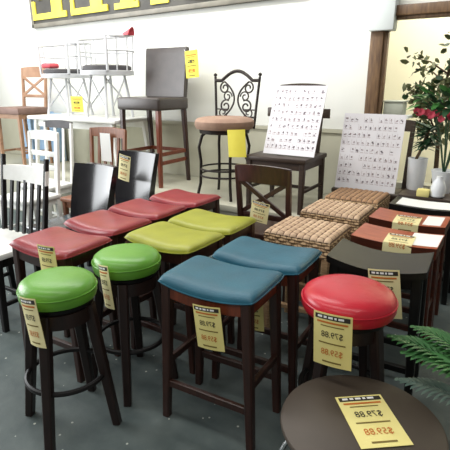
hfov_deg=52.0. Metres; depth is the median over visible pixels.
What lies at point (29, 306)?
price tag
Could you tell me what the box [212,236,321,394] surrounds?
stool
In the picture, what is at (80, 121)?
table
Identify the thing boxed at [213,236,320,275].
seat cushion
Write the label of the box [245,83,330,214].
dining chair
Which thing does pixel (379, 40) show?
trim
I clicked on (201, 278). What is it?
seat cushion
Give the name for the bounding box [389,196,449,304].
wooden stool
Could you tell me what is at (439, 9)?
beam
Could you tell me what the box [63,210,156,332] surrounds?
stool
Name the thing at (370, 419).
price tag
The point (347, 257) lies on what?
wooden stool
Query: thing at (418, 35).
wall
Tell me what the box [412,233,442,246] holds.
paper sheet
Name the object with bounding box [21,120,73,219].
dining chair
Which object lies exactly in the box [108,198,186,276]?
stool
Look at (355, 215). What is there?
wicker stool
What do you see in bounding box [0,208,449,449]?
floor
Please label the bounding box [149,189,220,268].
stool
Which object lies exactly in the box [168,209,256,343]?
stool
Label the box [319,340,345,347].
print
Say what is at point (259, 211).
price tag
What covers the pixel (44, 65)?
cloth
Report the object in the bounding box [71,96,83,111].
price tag
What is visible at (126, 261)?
seat cushion
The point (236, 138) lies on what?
price tag
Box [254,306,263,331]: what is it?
price tag
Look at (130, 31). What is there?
cloth
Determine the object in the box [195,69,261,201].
barstool
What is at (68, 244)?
seat cushion
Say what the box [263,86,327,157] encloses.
sheet
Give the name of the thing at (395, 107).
storage box
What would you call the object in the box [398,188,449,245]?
plant stand
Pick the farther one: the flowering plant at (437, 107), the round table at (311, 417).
the flowering plant at (437, 107)
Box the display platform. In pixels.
[0,152,328,245]
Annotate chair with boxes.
[0,130,62,228]
[0,154,48,332]
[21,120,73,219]
[26,162,117,271]
[60,127,126,242]
[87,150,158,266]
[235,164,307,301]
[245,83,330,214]
[331,120,415,236]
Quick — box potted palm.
[387,325,449,405]
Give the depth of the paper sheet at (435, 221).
2.63 m
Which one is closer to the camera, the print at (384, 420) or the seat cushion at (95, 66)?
the print at (384, 420)
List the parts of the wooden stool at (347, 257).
leg, seat, leg, leg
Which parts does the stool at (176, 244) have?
leg, leg, leg, leg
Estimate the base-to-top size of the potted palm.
0.561 m
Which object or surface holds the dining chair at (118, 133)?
on the floor
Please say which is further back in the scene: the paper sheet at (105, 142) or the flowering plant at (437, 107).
the paper sheet at (105, 142)
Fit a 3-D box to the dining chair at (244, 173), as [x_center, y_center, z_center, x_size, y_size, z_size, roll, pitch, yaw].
[0.321,0.025,3.052,0.390,0.903,0.423,10,20,30]
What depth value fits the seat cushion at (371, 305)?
1.61 m
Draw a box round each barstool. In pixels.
[117,47,190,187]
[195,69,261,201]
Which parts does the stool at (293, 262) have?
leg, leg, leg, leg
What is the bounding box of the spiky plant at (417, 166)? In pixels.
[406,121,447,189]
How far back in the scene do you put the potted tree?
3.79 m
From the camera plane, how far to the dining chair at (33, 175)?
2.83 m
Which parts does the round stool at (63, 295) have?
leg, leg, swivel plate, leg, leg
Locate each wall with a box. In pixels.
[0,0,449,257]
[382,17,449,182]
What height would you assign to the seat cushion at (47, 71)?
0.051 m
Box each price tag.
[20,296,46,348]
[37,244,56,269]
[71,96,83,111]
[98,264,114,309]
[118,154,130,181]
[184,49,198,78]
[193,304,224,351]
[227,129,245,156]
[250,200,269,224]
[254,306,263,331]
[313,310,352,370]
[335,394,413,448]
[368,268,401,318]
[382,233,415,253]
[392,215,421,231]
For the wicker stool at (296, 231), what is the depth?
2.45 m
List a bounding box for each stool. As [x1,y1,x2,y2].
[0,66,53,164]
[9,226,120,382]
[16,266,121,449]
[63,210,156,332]
[91,243,178,406]
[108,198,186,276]
[124,221,225,373]
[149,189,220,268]
[158,255,284,449]
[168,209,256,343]
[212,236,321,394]
[263,216,351,327]
[298,274,398,385]
[299,199,374,300]
[320,187,389,273]
[326,238,433,394]
[351,223,444,363]
[368,207,449,326]
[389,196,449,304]
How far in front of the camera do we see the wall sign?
4.88 m
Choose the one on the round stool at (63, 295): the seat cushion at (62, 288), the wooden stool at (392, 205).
the seat cushion at (62, 288)
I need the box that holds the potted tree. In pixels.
[400,32,449,182]
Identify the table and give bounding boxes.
[27,113,153,165]
[280,375,448,449]
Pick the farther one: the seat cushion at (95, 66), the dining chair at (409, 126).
the seat cushion at (95, 66)
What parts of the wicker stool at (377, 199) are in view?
woven seat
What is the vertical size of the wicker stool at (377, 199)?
0.630 m
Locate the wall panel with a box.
[1,118,350,239]
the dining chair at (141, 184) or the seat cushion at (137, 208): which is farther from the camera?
the dining chair at (141, 184)
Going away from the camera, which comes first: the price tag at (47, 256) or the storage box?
the price tag at (47, 256)
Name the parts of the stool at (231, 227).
leg, leg, leg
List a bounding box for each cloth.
[41,63,58,68]
[122,27,133,35]
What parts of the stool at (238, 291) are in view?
leg, leg, leg, leg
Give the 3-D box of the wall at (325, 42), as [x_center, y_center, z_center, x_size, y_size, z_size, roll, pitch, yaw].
[-0.453,-1.614,4.648,10.020,3.100,0.120,10,20,30]
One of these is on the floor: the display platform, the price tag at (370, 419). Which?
the display platform
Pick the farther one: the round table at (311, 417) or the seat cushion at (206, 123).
the seat cushion at (206, 123)
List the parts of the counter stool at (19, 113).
leg, leg, post, seat, leg, rail, rail, post, leg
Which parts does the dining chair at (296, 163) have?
leg, seat, rail, leg, rail, post, leg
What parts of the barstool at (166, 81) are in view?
leg, leg, seat, leg, backrest, leg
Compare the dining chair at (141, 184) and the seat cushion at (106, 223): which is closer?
the seat cushion at (106, 223)
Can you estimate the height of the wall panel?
1.000 m
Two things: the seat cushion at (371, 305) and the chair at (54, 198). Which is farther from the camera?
the chair at (54, 198)
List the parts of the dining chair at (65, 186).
seat, post, leg, rail, post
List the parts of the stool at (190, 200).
leg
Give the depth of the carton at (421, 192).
3.18 m
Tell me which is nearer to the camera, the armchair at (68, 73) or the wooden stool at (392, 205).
the wooden stool at (392, 205)
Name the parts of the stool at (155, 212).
leg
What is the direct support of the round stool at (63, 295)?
on the floor
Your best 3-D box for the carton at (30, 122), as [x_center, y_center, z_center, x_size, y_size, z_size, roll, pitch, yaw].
[-2.275,-1.113,5.759,0.620,0.591,0.162,10,20,30]
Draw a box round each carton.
[22,111,66,161]
[416,188,429,197]
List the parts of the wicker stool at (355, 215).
leg, woven seat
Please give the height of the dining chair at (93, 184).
0.831 m
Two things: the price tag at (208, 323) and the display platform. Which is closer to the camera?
the price tag at (208, 323)
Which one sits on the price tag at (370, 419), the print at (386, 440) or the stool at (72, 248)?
the print at (386, 440)
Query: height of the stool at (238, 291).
0.662 m
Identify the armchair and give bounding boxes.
[37,42,93,116]
[77,34,134,118]
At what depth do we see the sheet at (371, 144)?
3.47 m
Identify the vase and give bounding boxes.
[430,176,445,197]
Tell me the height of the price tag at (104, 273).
0.201 m
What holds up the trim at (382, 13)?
attached to the wall at (325, 42)
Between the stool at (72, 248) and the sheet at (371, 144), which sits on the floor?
the stool at (72, 248)
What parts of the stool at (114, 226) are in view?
leg, leg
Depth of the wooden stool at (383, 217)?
2.71 m
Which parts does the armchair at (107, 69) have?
leg, leg, rail, leg, leg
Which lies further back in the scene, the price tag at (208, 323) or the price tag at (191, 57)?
the price tag at (191, 57)
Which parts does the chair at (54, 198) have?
leg, seat, post, leg, rail, post, leg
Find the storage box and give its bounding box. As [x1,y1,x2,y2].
[383,100,408,114]
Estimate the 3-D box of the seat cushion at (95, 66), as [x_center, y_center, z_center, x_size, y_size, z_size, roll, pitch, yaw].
[-1.164,-1.554,4.552,0.470,0.054,0.470,14,22,38]
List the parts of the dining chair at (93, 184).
leg, seat, backrest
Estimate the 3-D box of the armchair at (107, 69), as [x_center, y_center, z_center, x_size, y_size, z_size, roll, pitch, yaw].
[-1.158,-1.479,4.583,0.565,0.800,0.544,14,22,38]
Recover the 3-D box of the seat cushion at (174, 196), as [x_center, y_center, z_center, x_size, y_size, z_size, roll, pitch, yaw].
[-0.266,-0.179,3.092,0.393,0.054,0.304,11,20,31]
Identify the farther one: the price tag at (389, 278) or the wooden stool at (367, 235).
the wooden stool at (367, 235)
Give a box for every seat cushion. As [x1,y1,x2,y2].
[10,226,110,259]
[17,266,96,311]
[43,69,79,73]
[65,210,150,236]
[82,64,130,69]
[92,243,160,280]
[108,198,185,220]
[125,221,223,252]
[150,189,219,207]
[159,255,282,304]
[168,209,255,233]
[195,116,253,130]
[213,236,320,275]
[302,274,397,329]
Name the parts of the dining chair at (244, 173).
post, rail, rail, seat, leg, post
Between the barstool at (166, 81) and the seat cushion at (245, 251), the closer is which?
the seat cushion at (245, 251)
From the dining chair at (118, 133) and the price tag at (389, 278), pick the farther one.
the dining chair at (118, 133)
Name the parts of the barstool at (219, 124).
leg, post, leg, leg, rail, leg, post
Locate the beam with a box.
[396,1,449,19]
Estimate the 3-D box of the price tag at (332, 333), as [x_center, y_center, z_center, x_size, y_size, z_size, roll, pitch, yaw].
[0.359,0.389,1.547,0.143,0.203,0.009,10,20,30]
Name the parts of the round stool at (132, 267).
leg, leg, swivel plate, leg, leg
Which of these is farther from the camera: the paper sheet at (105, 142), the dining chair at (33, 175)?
the paper sheet at (105, 142)
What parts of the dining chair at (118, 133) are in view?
seat, leg, post, rail, post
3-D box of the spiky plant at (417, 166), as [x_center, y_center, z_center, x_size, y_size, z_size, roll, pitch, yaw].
[1.447,-0.499,3.343,0.261,0.493,0.286,10,20,30]
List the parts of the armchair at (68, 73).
leg, rail, leg, leg, leg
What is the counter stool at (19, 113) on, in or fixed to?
on the display platform
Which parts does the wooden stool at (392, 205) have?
seat, leg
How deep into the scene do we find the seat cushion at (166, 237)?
2.25 m
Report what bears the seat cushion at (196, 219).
on the stool at (231, 227)
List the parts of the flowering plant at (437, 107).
flower, flower, flower, pot, flower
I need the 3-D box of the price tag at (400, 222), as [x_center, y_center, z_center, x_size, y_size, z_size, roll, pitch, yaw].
[1.054,-0.004,2.668,0.140,0.062,0.162,9,19,28]
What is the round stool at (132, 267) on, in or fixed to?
on the floor
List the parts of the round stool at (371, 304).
leg, leg, swivel plate, leg, leg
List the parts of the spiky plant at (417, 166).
planter, stem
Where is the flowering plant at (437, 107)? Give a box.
[406,82,449,193]
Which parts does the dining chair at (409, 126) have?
seat, post, rail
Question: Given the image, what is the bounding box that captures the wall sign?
[29,0,268,28]
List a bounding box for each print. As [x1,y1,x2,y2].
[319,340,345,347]
[356,420,389,423]
[372,440,397,442]
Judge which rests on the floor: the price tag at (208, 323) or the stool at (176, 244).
the stool at (176, 244)
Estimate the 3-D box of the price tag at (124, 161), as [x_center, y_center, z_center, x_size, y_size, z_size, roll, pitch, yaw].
[-0.781,-0.442,3.565,0.148,0.217,0.009,10,20,30]
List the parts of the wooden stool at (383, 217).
seat, leg, leg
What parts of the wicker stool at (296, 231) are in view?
leg, leg, woven seat, leg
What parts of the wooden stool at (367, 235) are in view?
seat, leg, leg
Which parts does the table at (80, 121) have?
leg, leg, leg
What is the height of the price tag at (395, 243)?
0.072 m
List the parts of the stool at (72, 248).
leg, leg, leg, leg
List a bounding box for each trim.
[364,31,389,113]
[368,0,398,31]
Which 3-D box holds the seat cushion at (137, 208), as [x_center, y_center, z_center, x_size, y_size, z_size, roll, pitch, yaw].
[-0.473,-0.096,2.821,0.393,0.054,0.304,10,20,29]
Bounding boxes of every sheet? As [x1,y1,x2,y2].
[100,133,111,161]
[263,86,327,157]
[335,113,406,193]
[396,197,449,209]
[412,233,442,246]
[422,216,444,225]
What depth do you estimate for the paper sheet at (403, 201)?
3.00 m
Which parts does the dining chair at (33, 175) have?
post, leg, leg, seat, rail, post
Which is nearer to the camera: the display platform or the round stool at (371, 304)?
the round stool at (371, 304)
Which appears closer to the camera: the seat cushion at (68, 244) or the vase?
the seat cushion at (68, 244)
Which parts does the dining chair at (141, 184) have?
seat, backrest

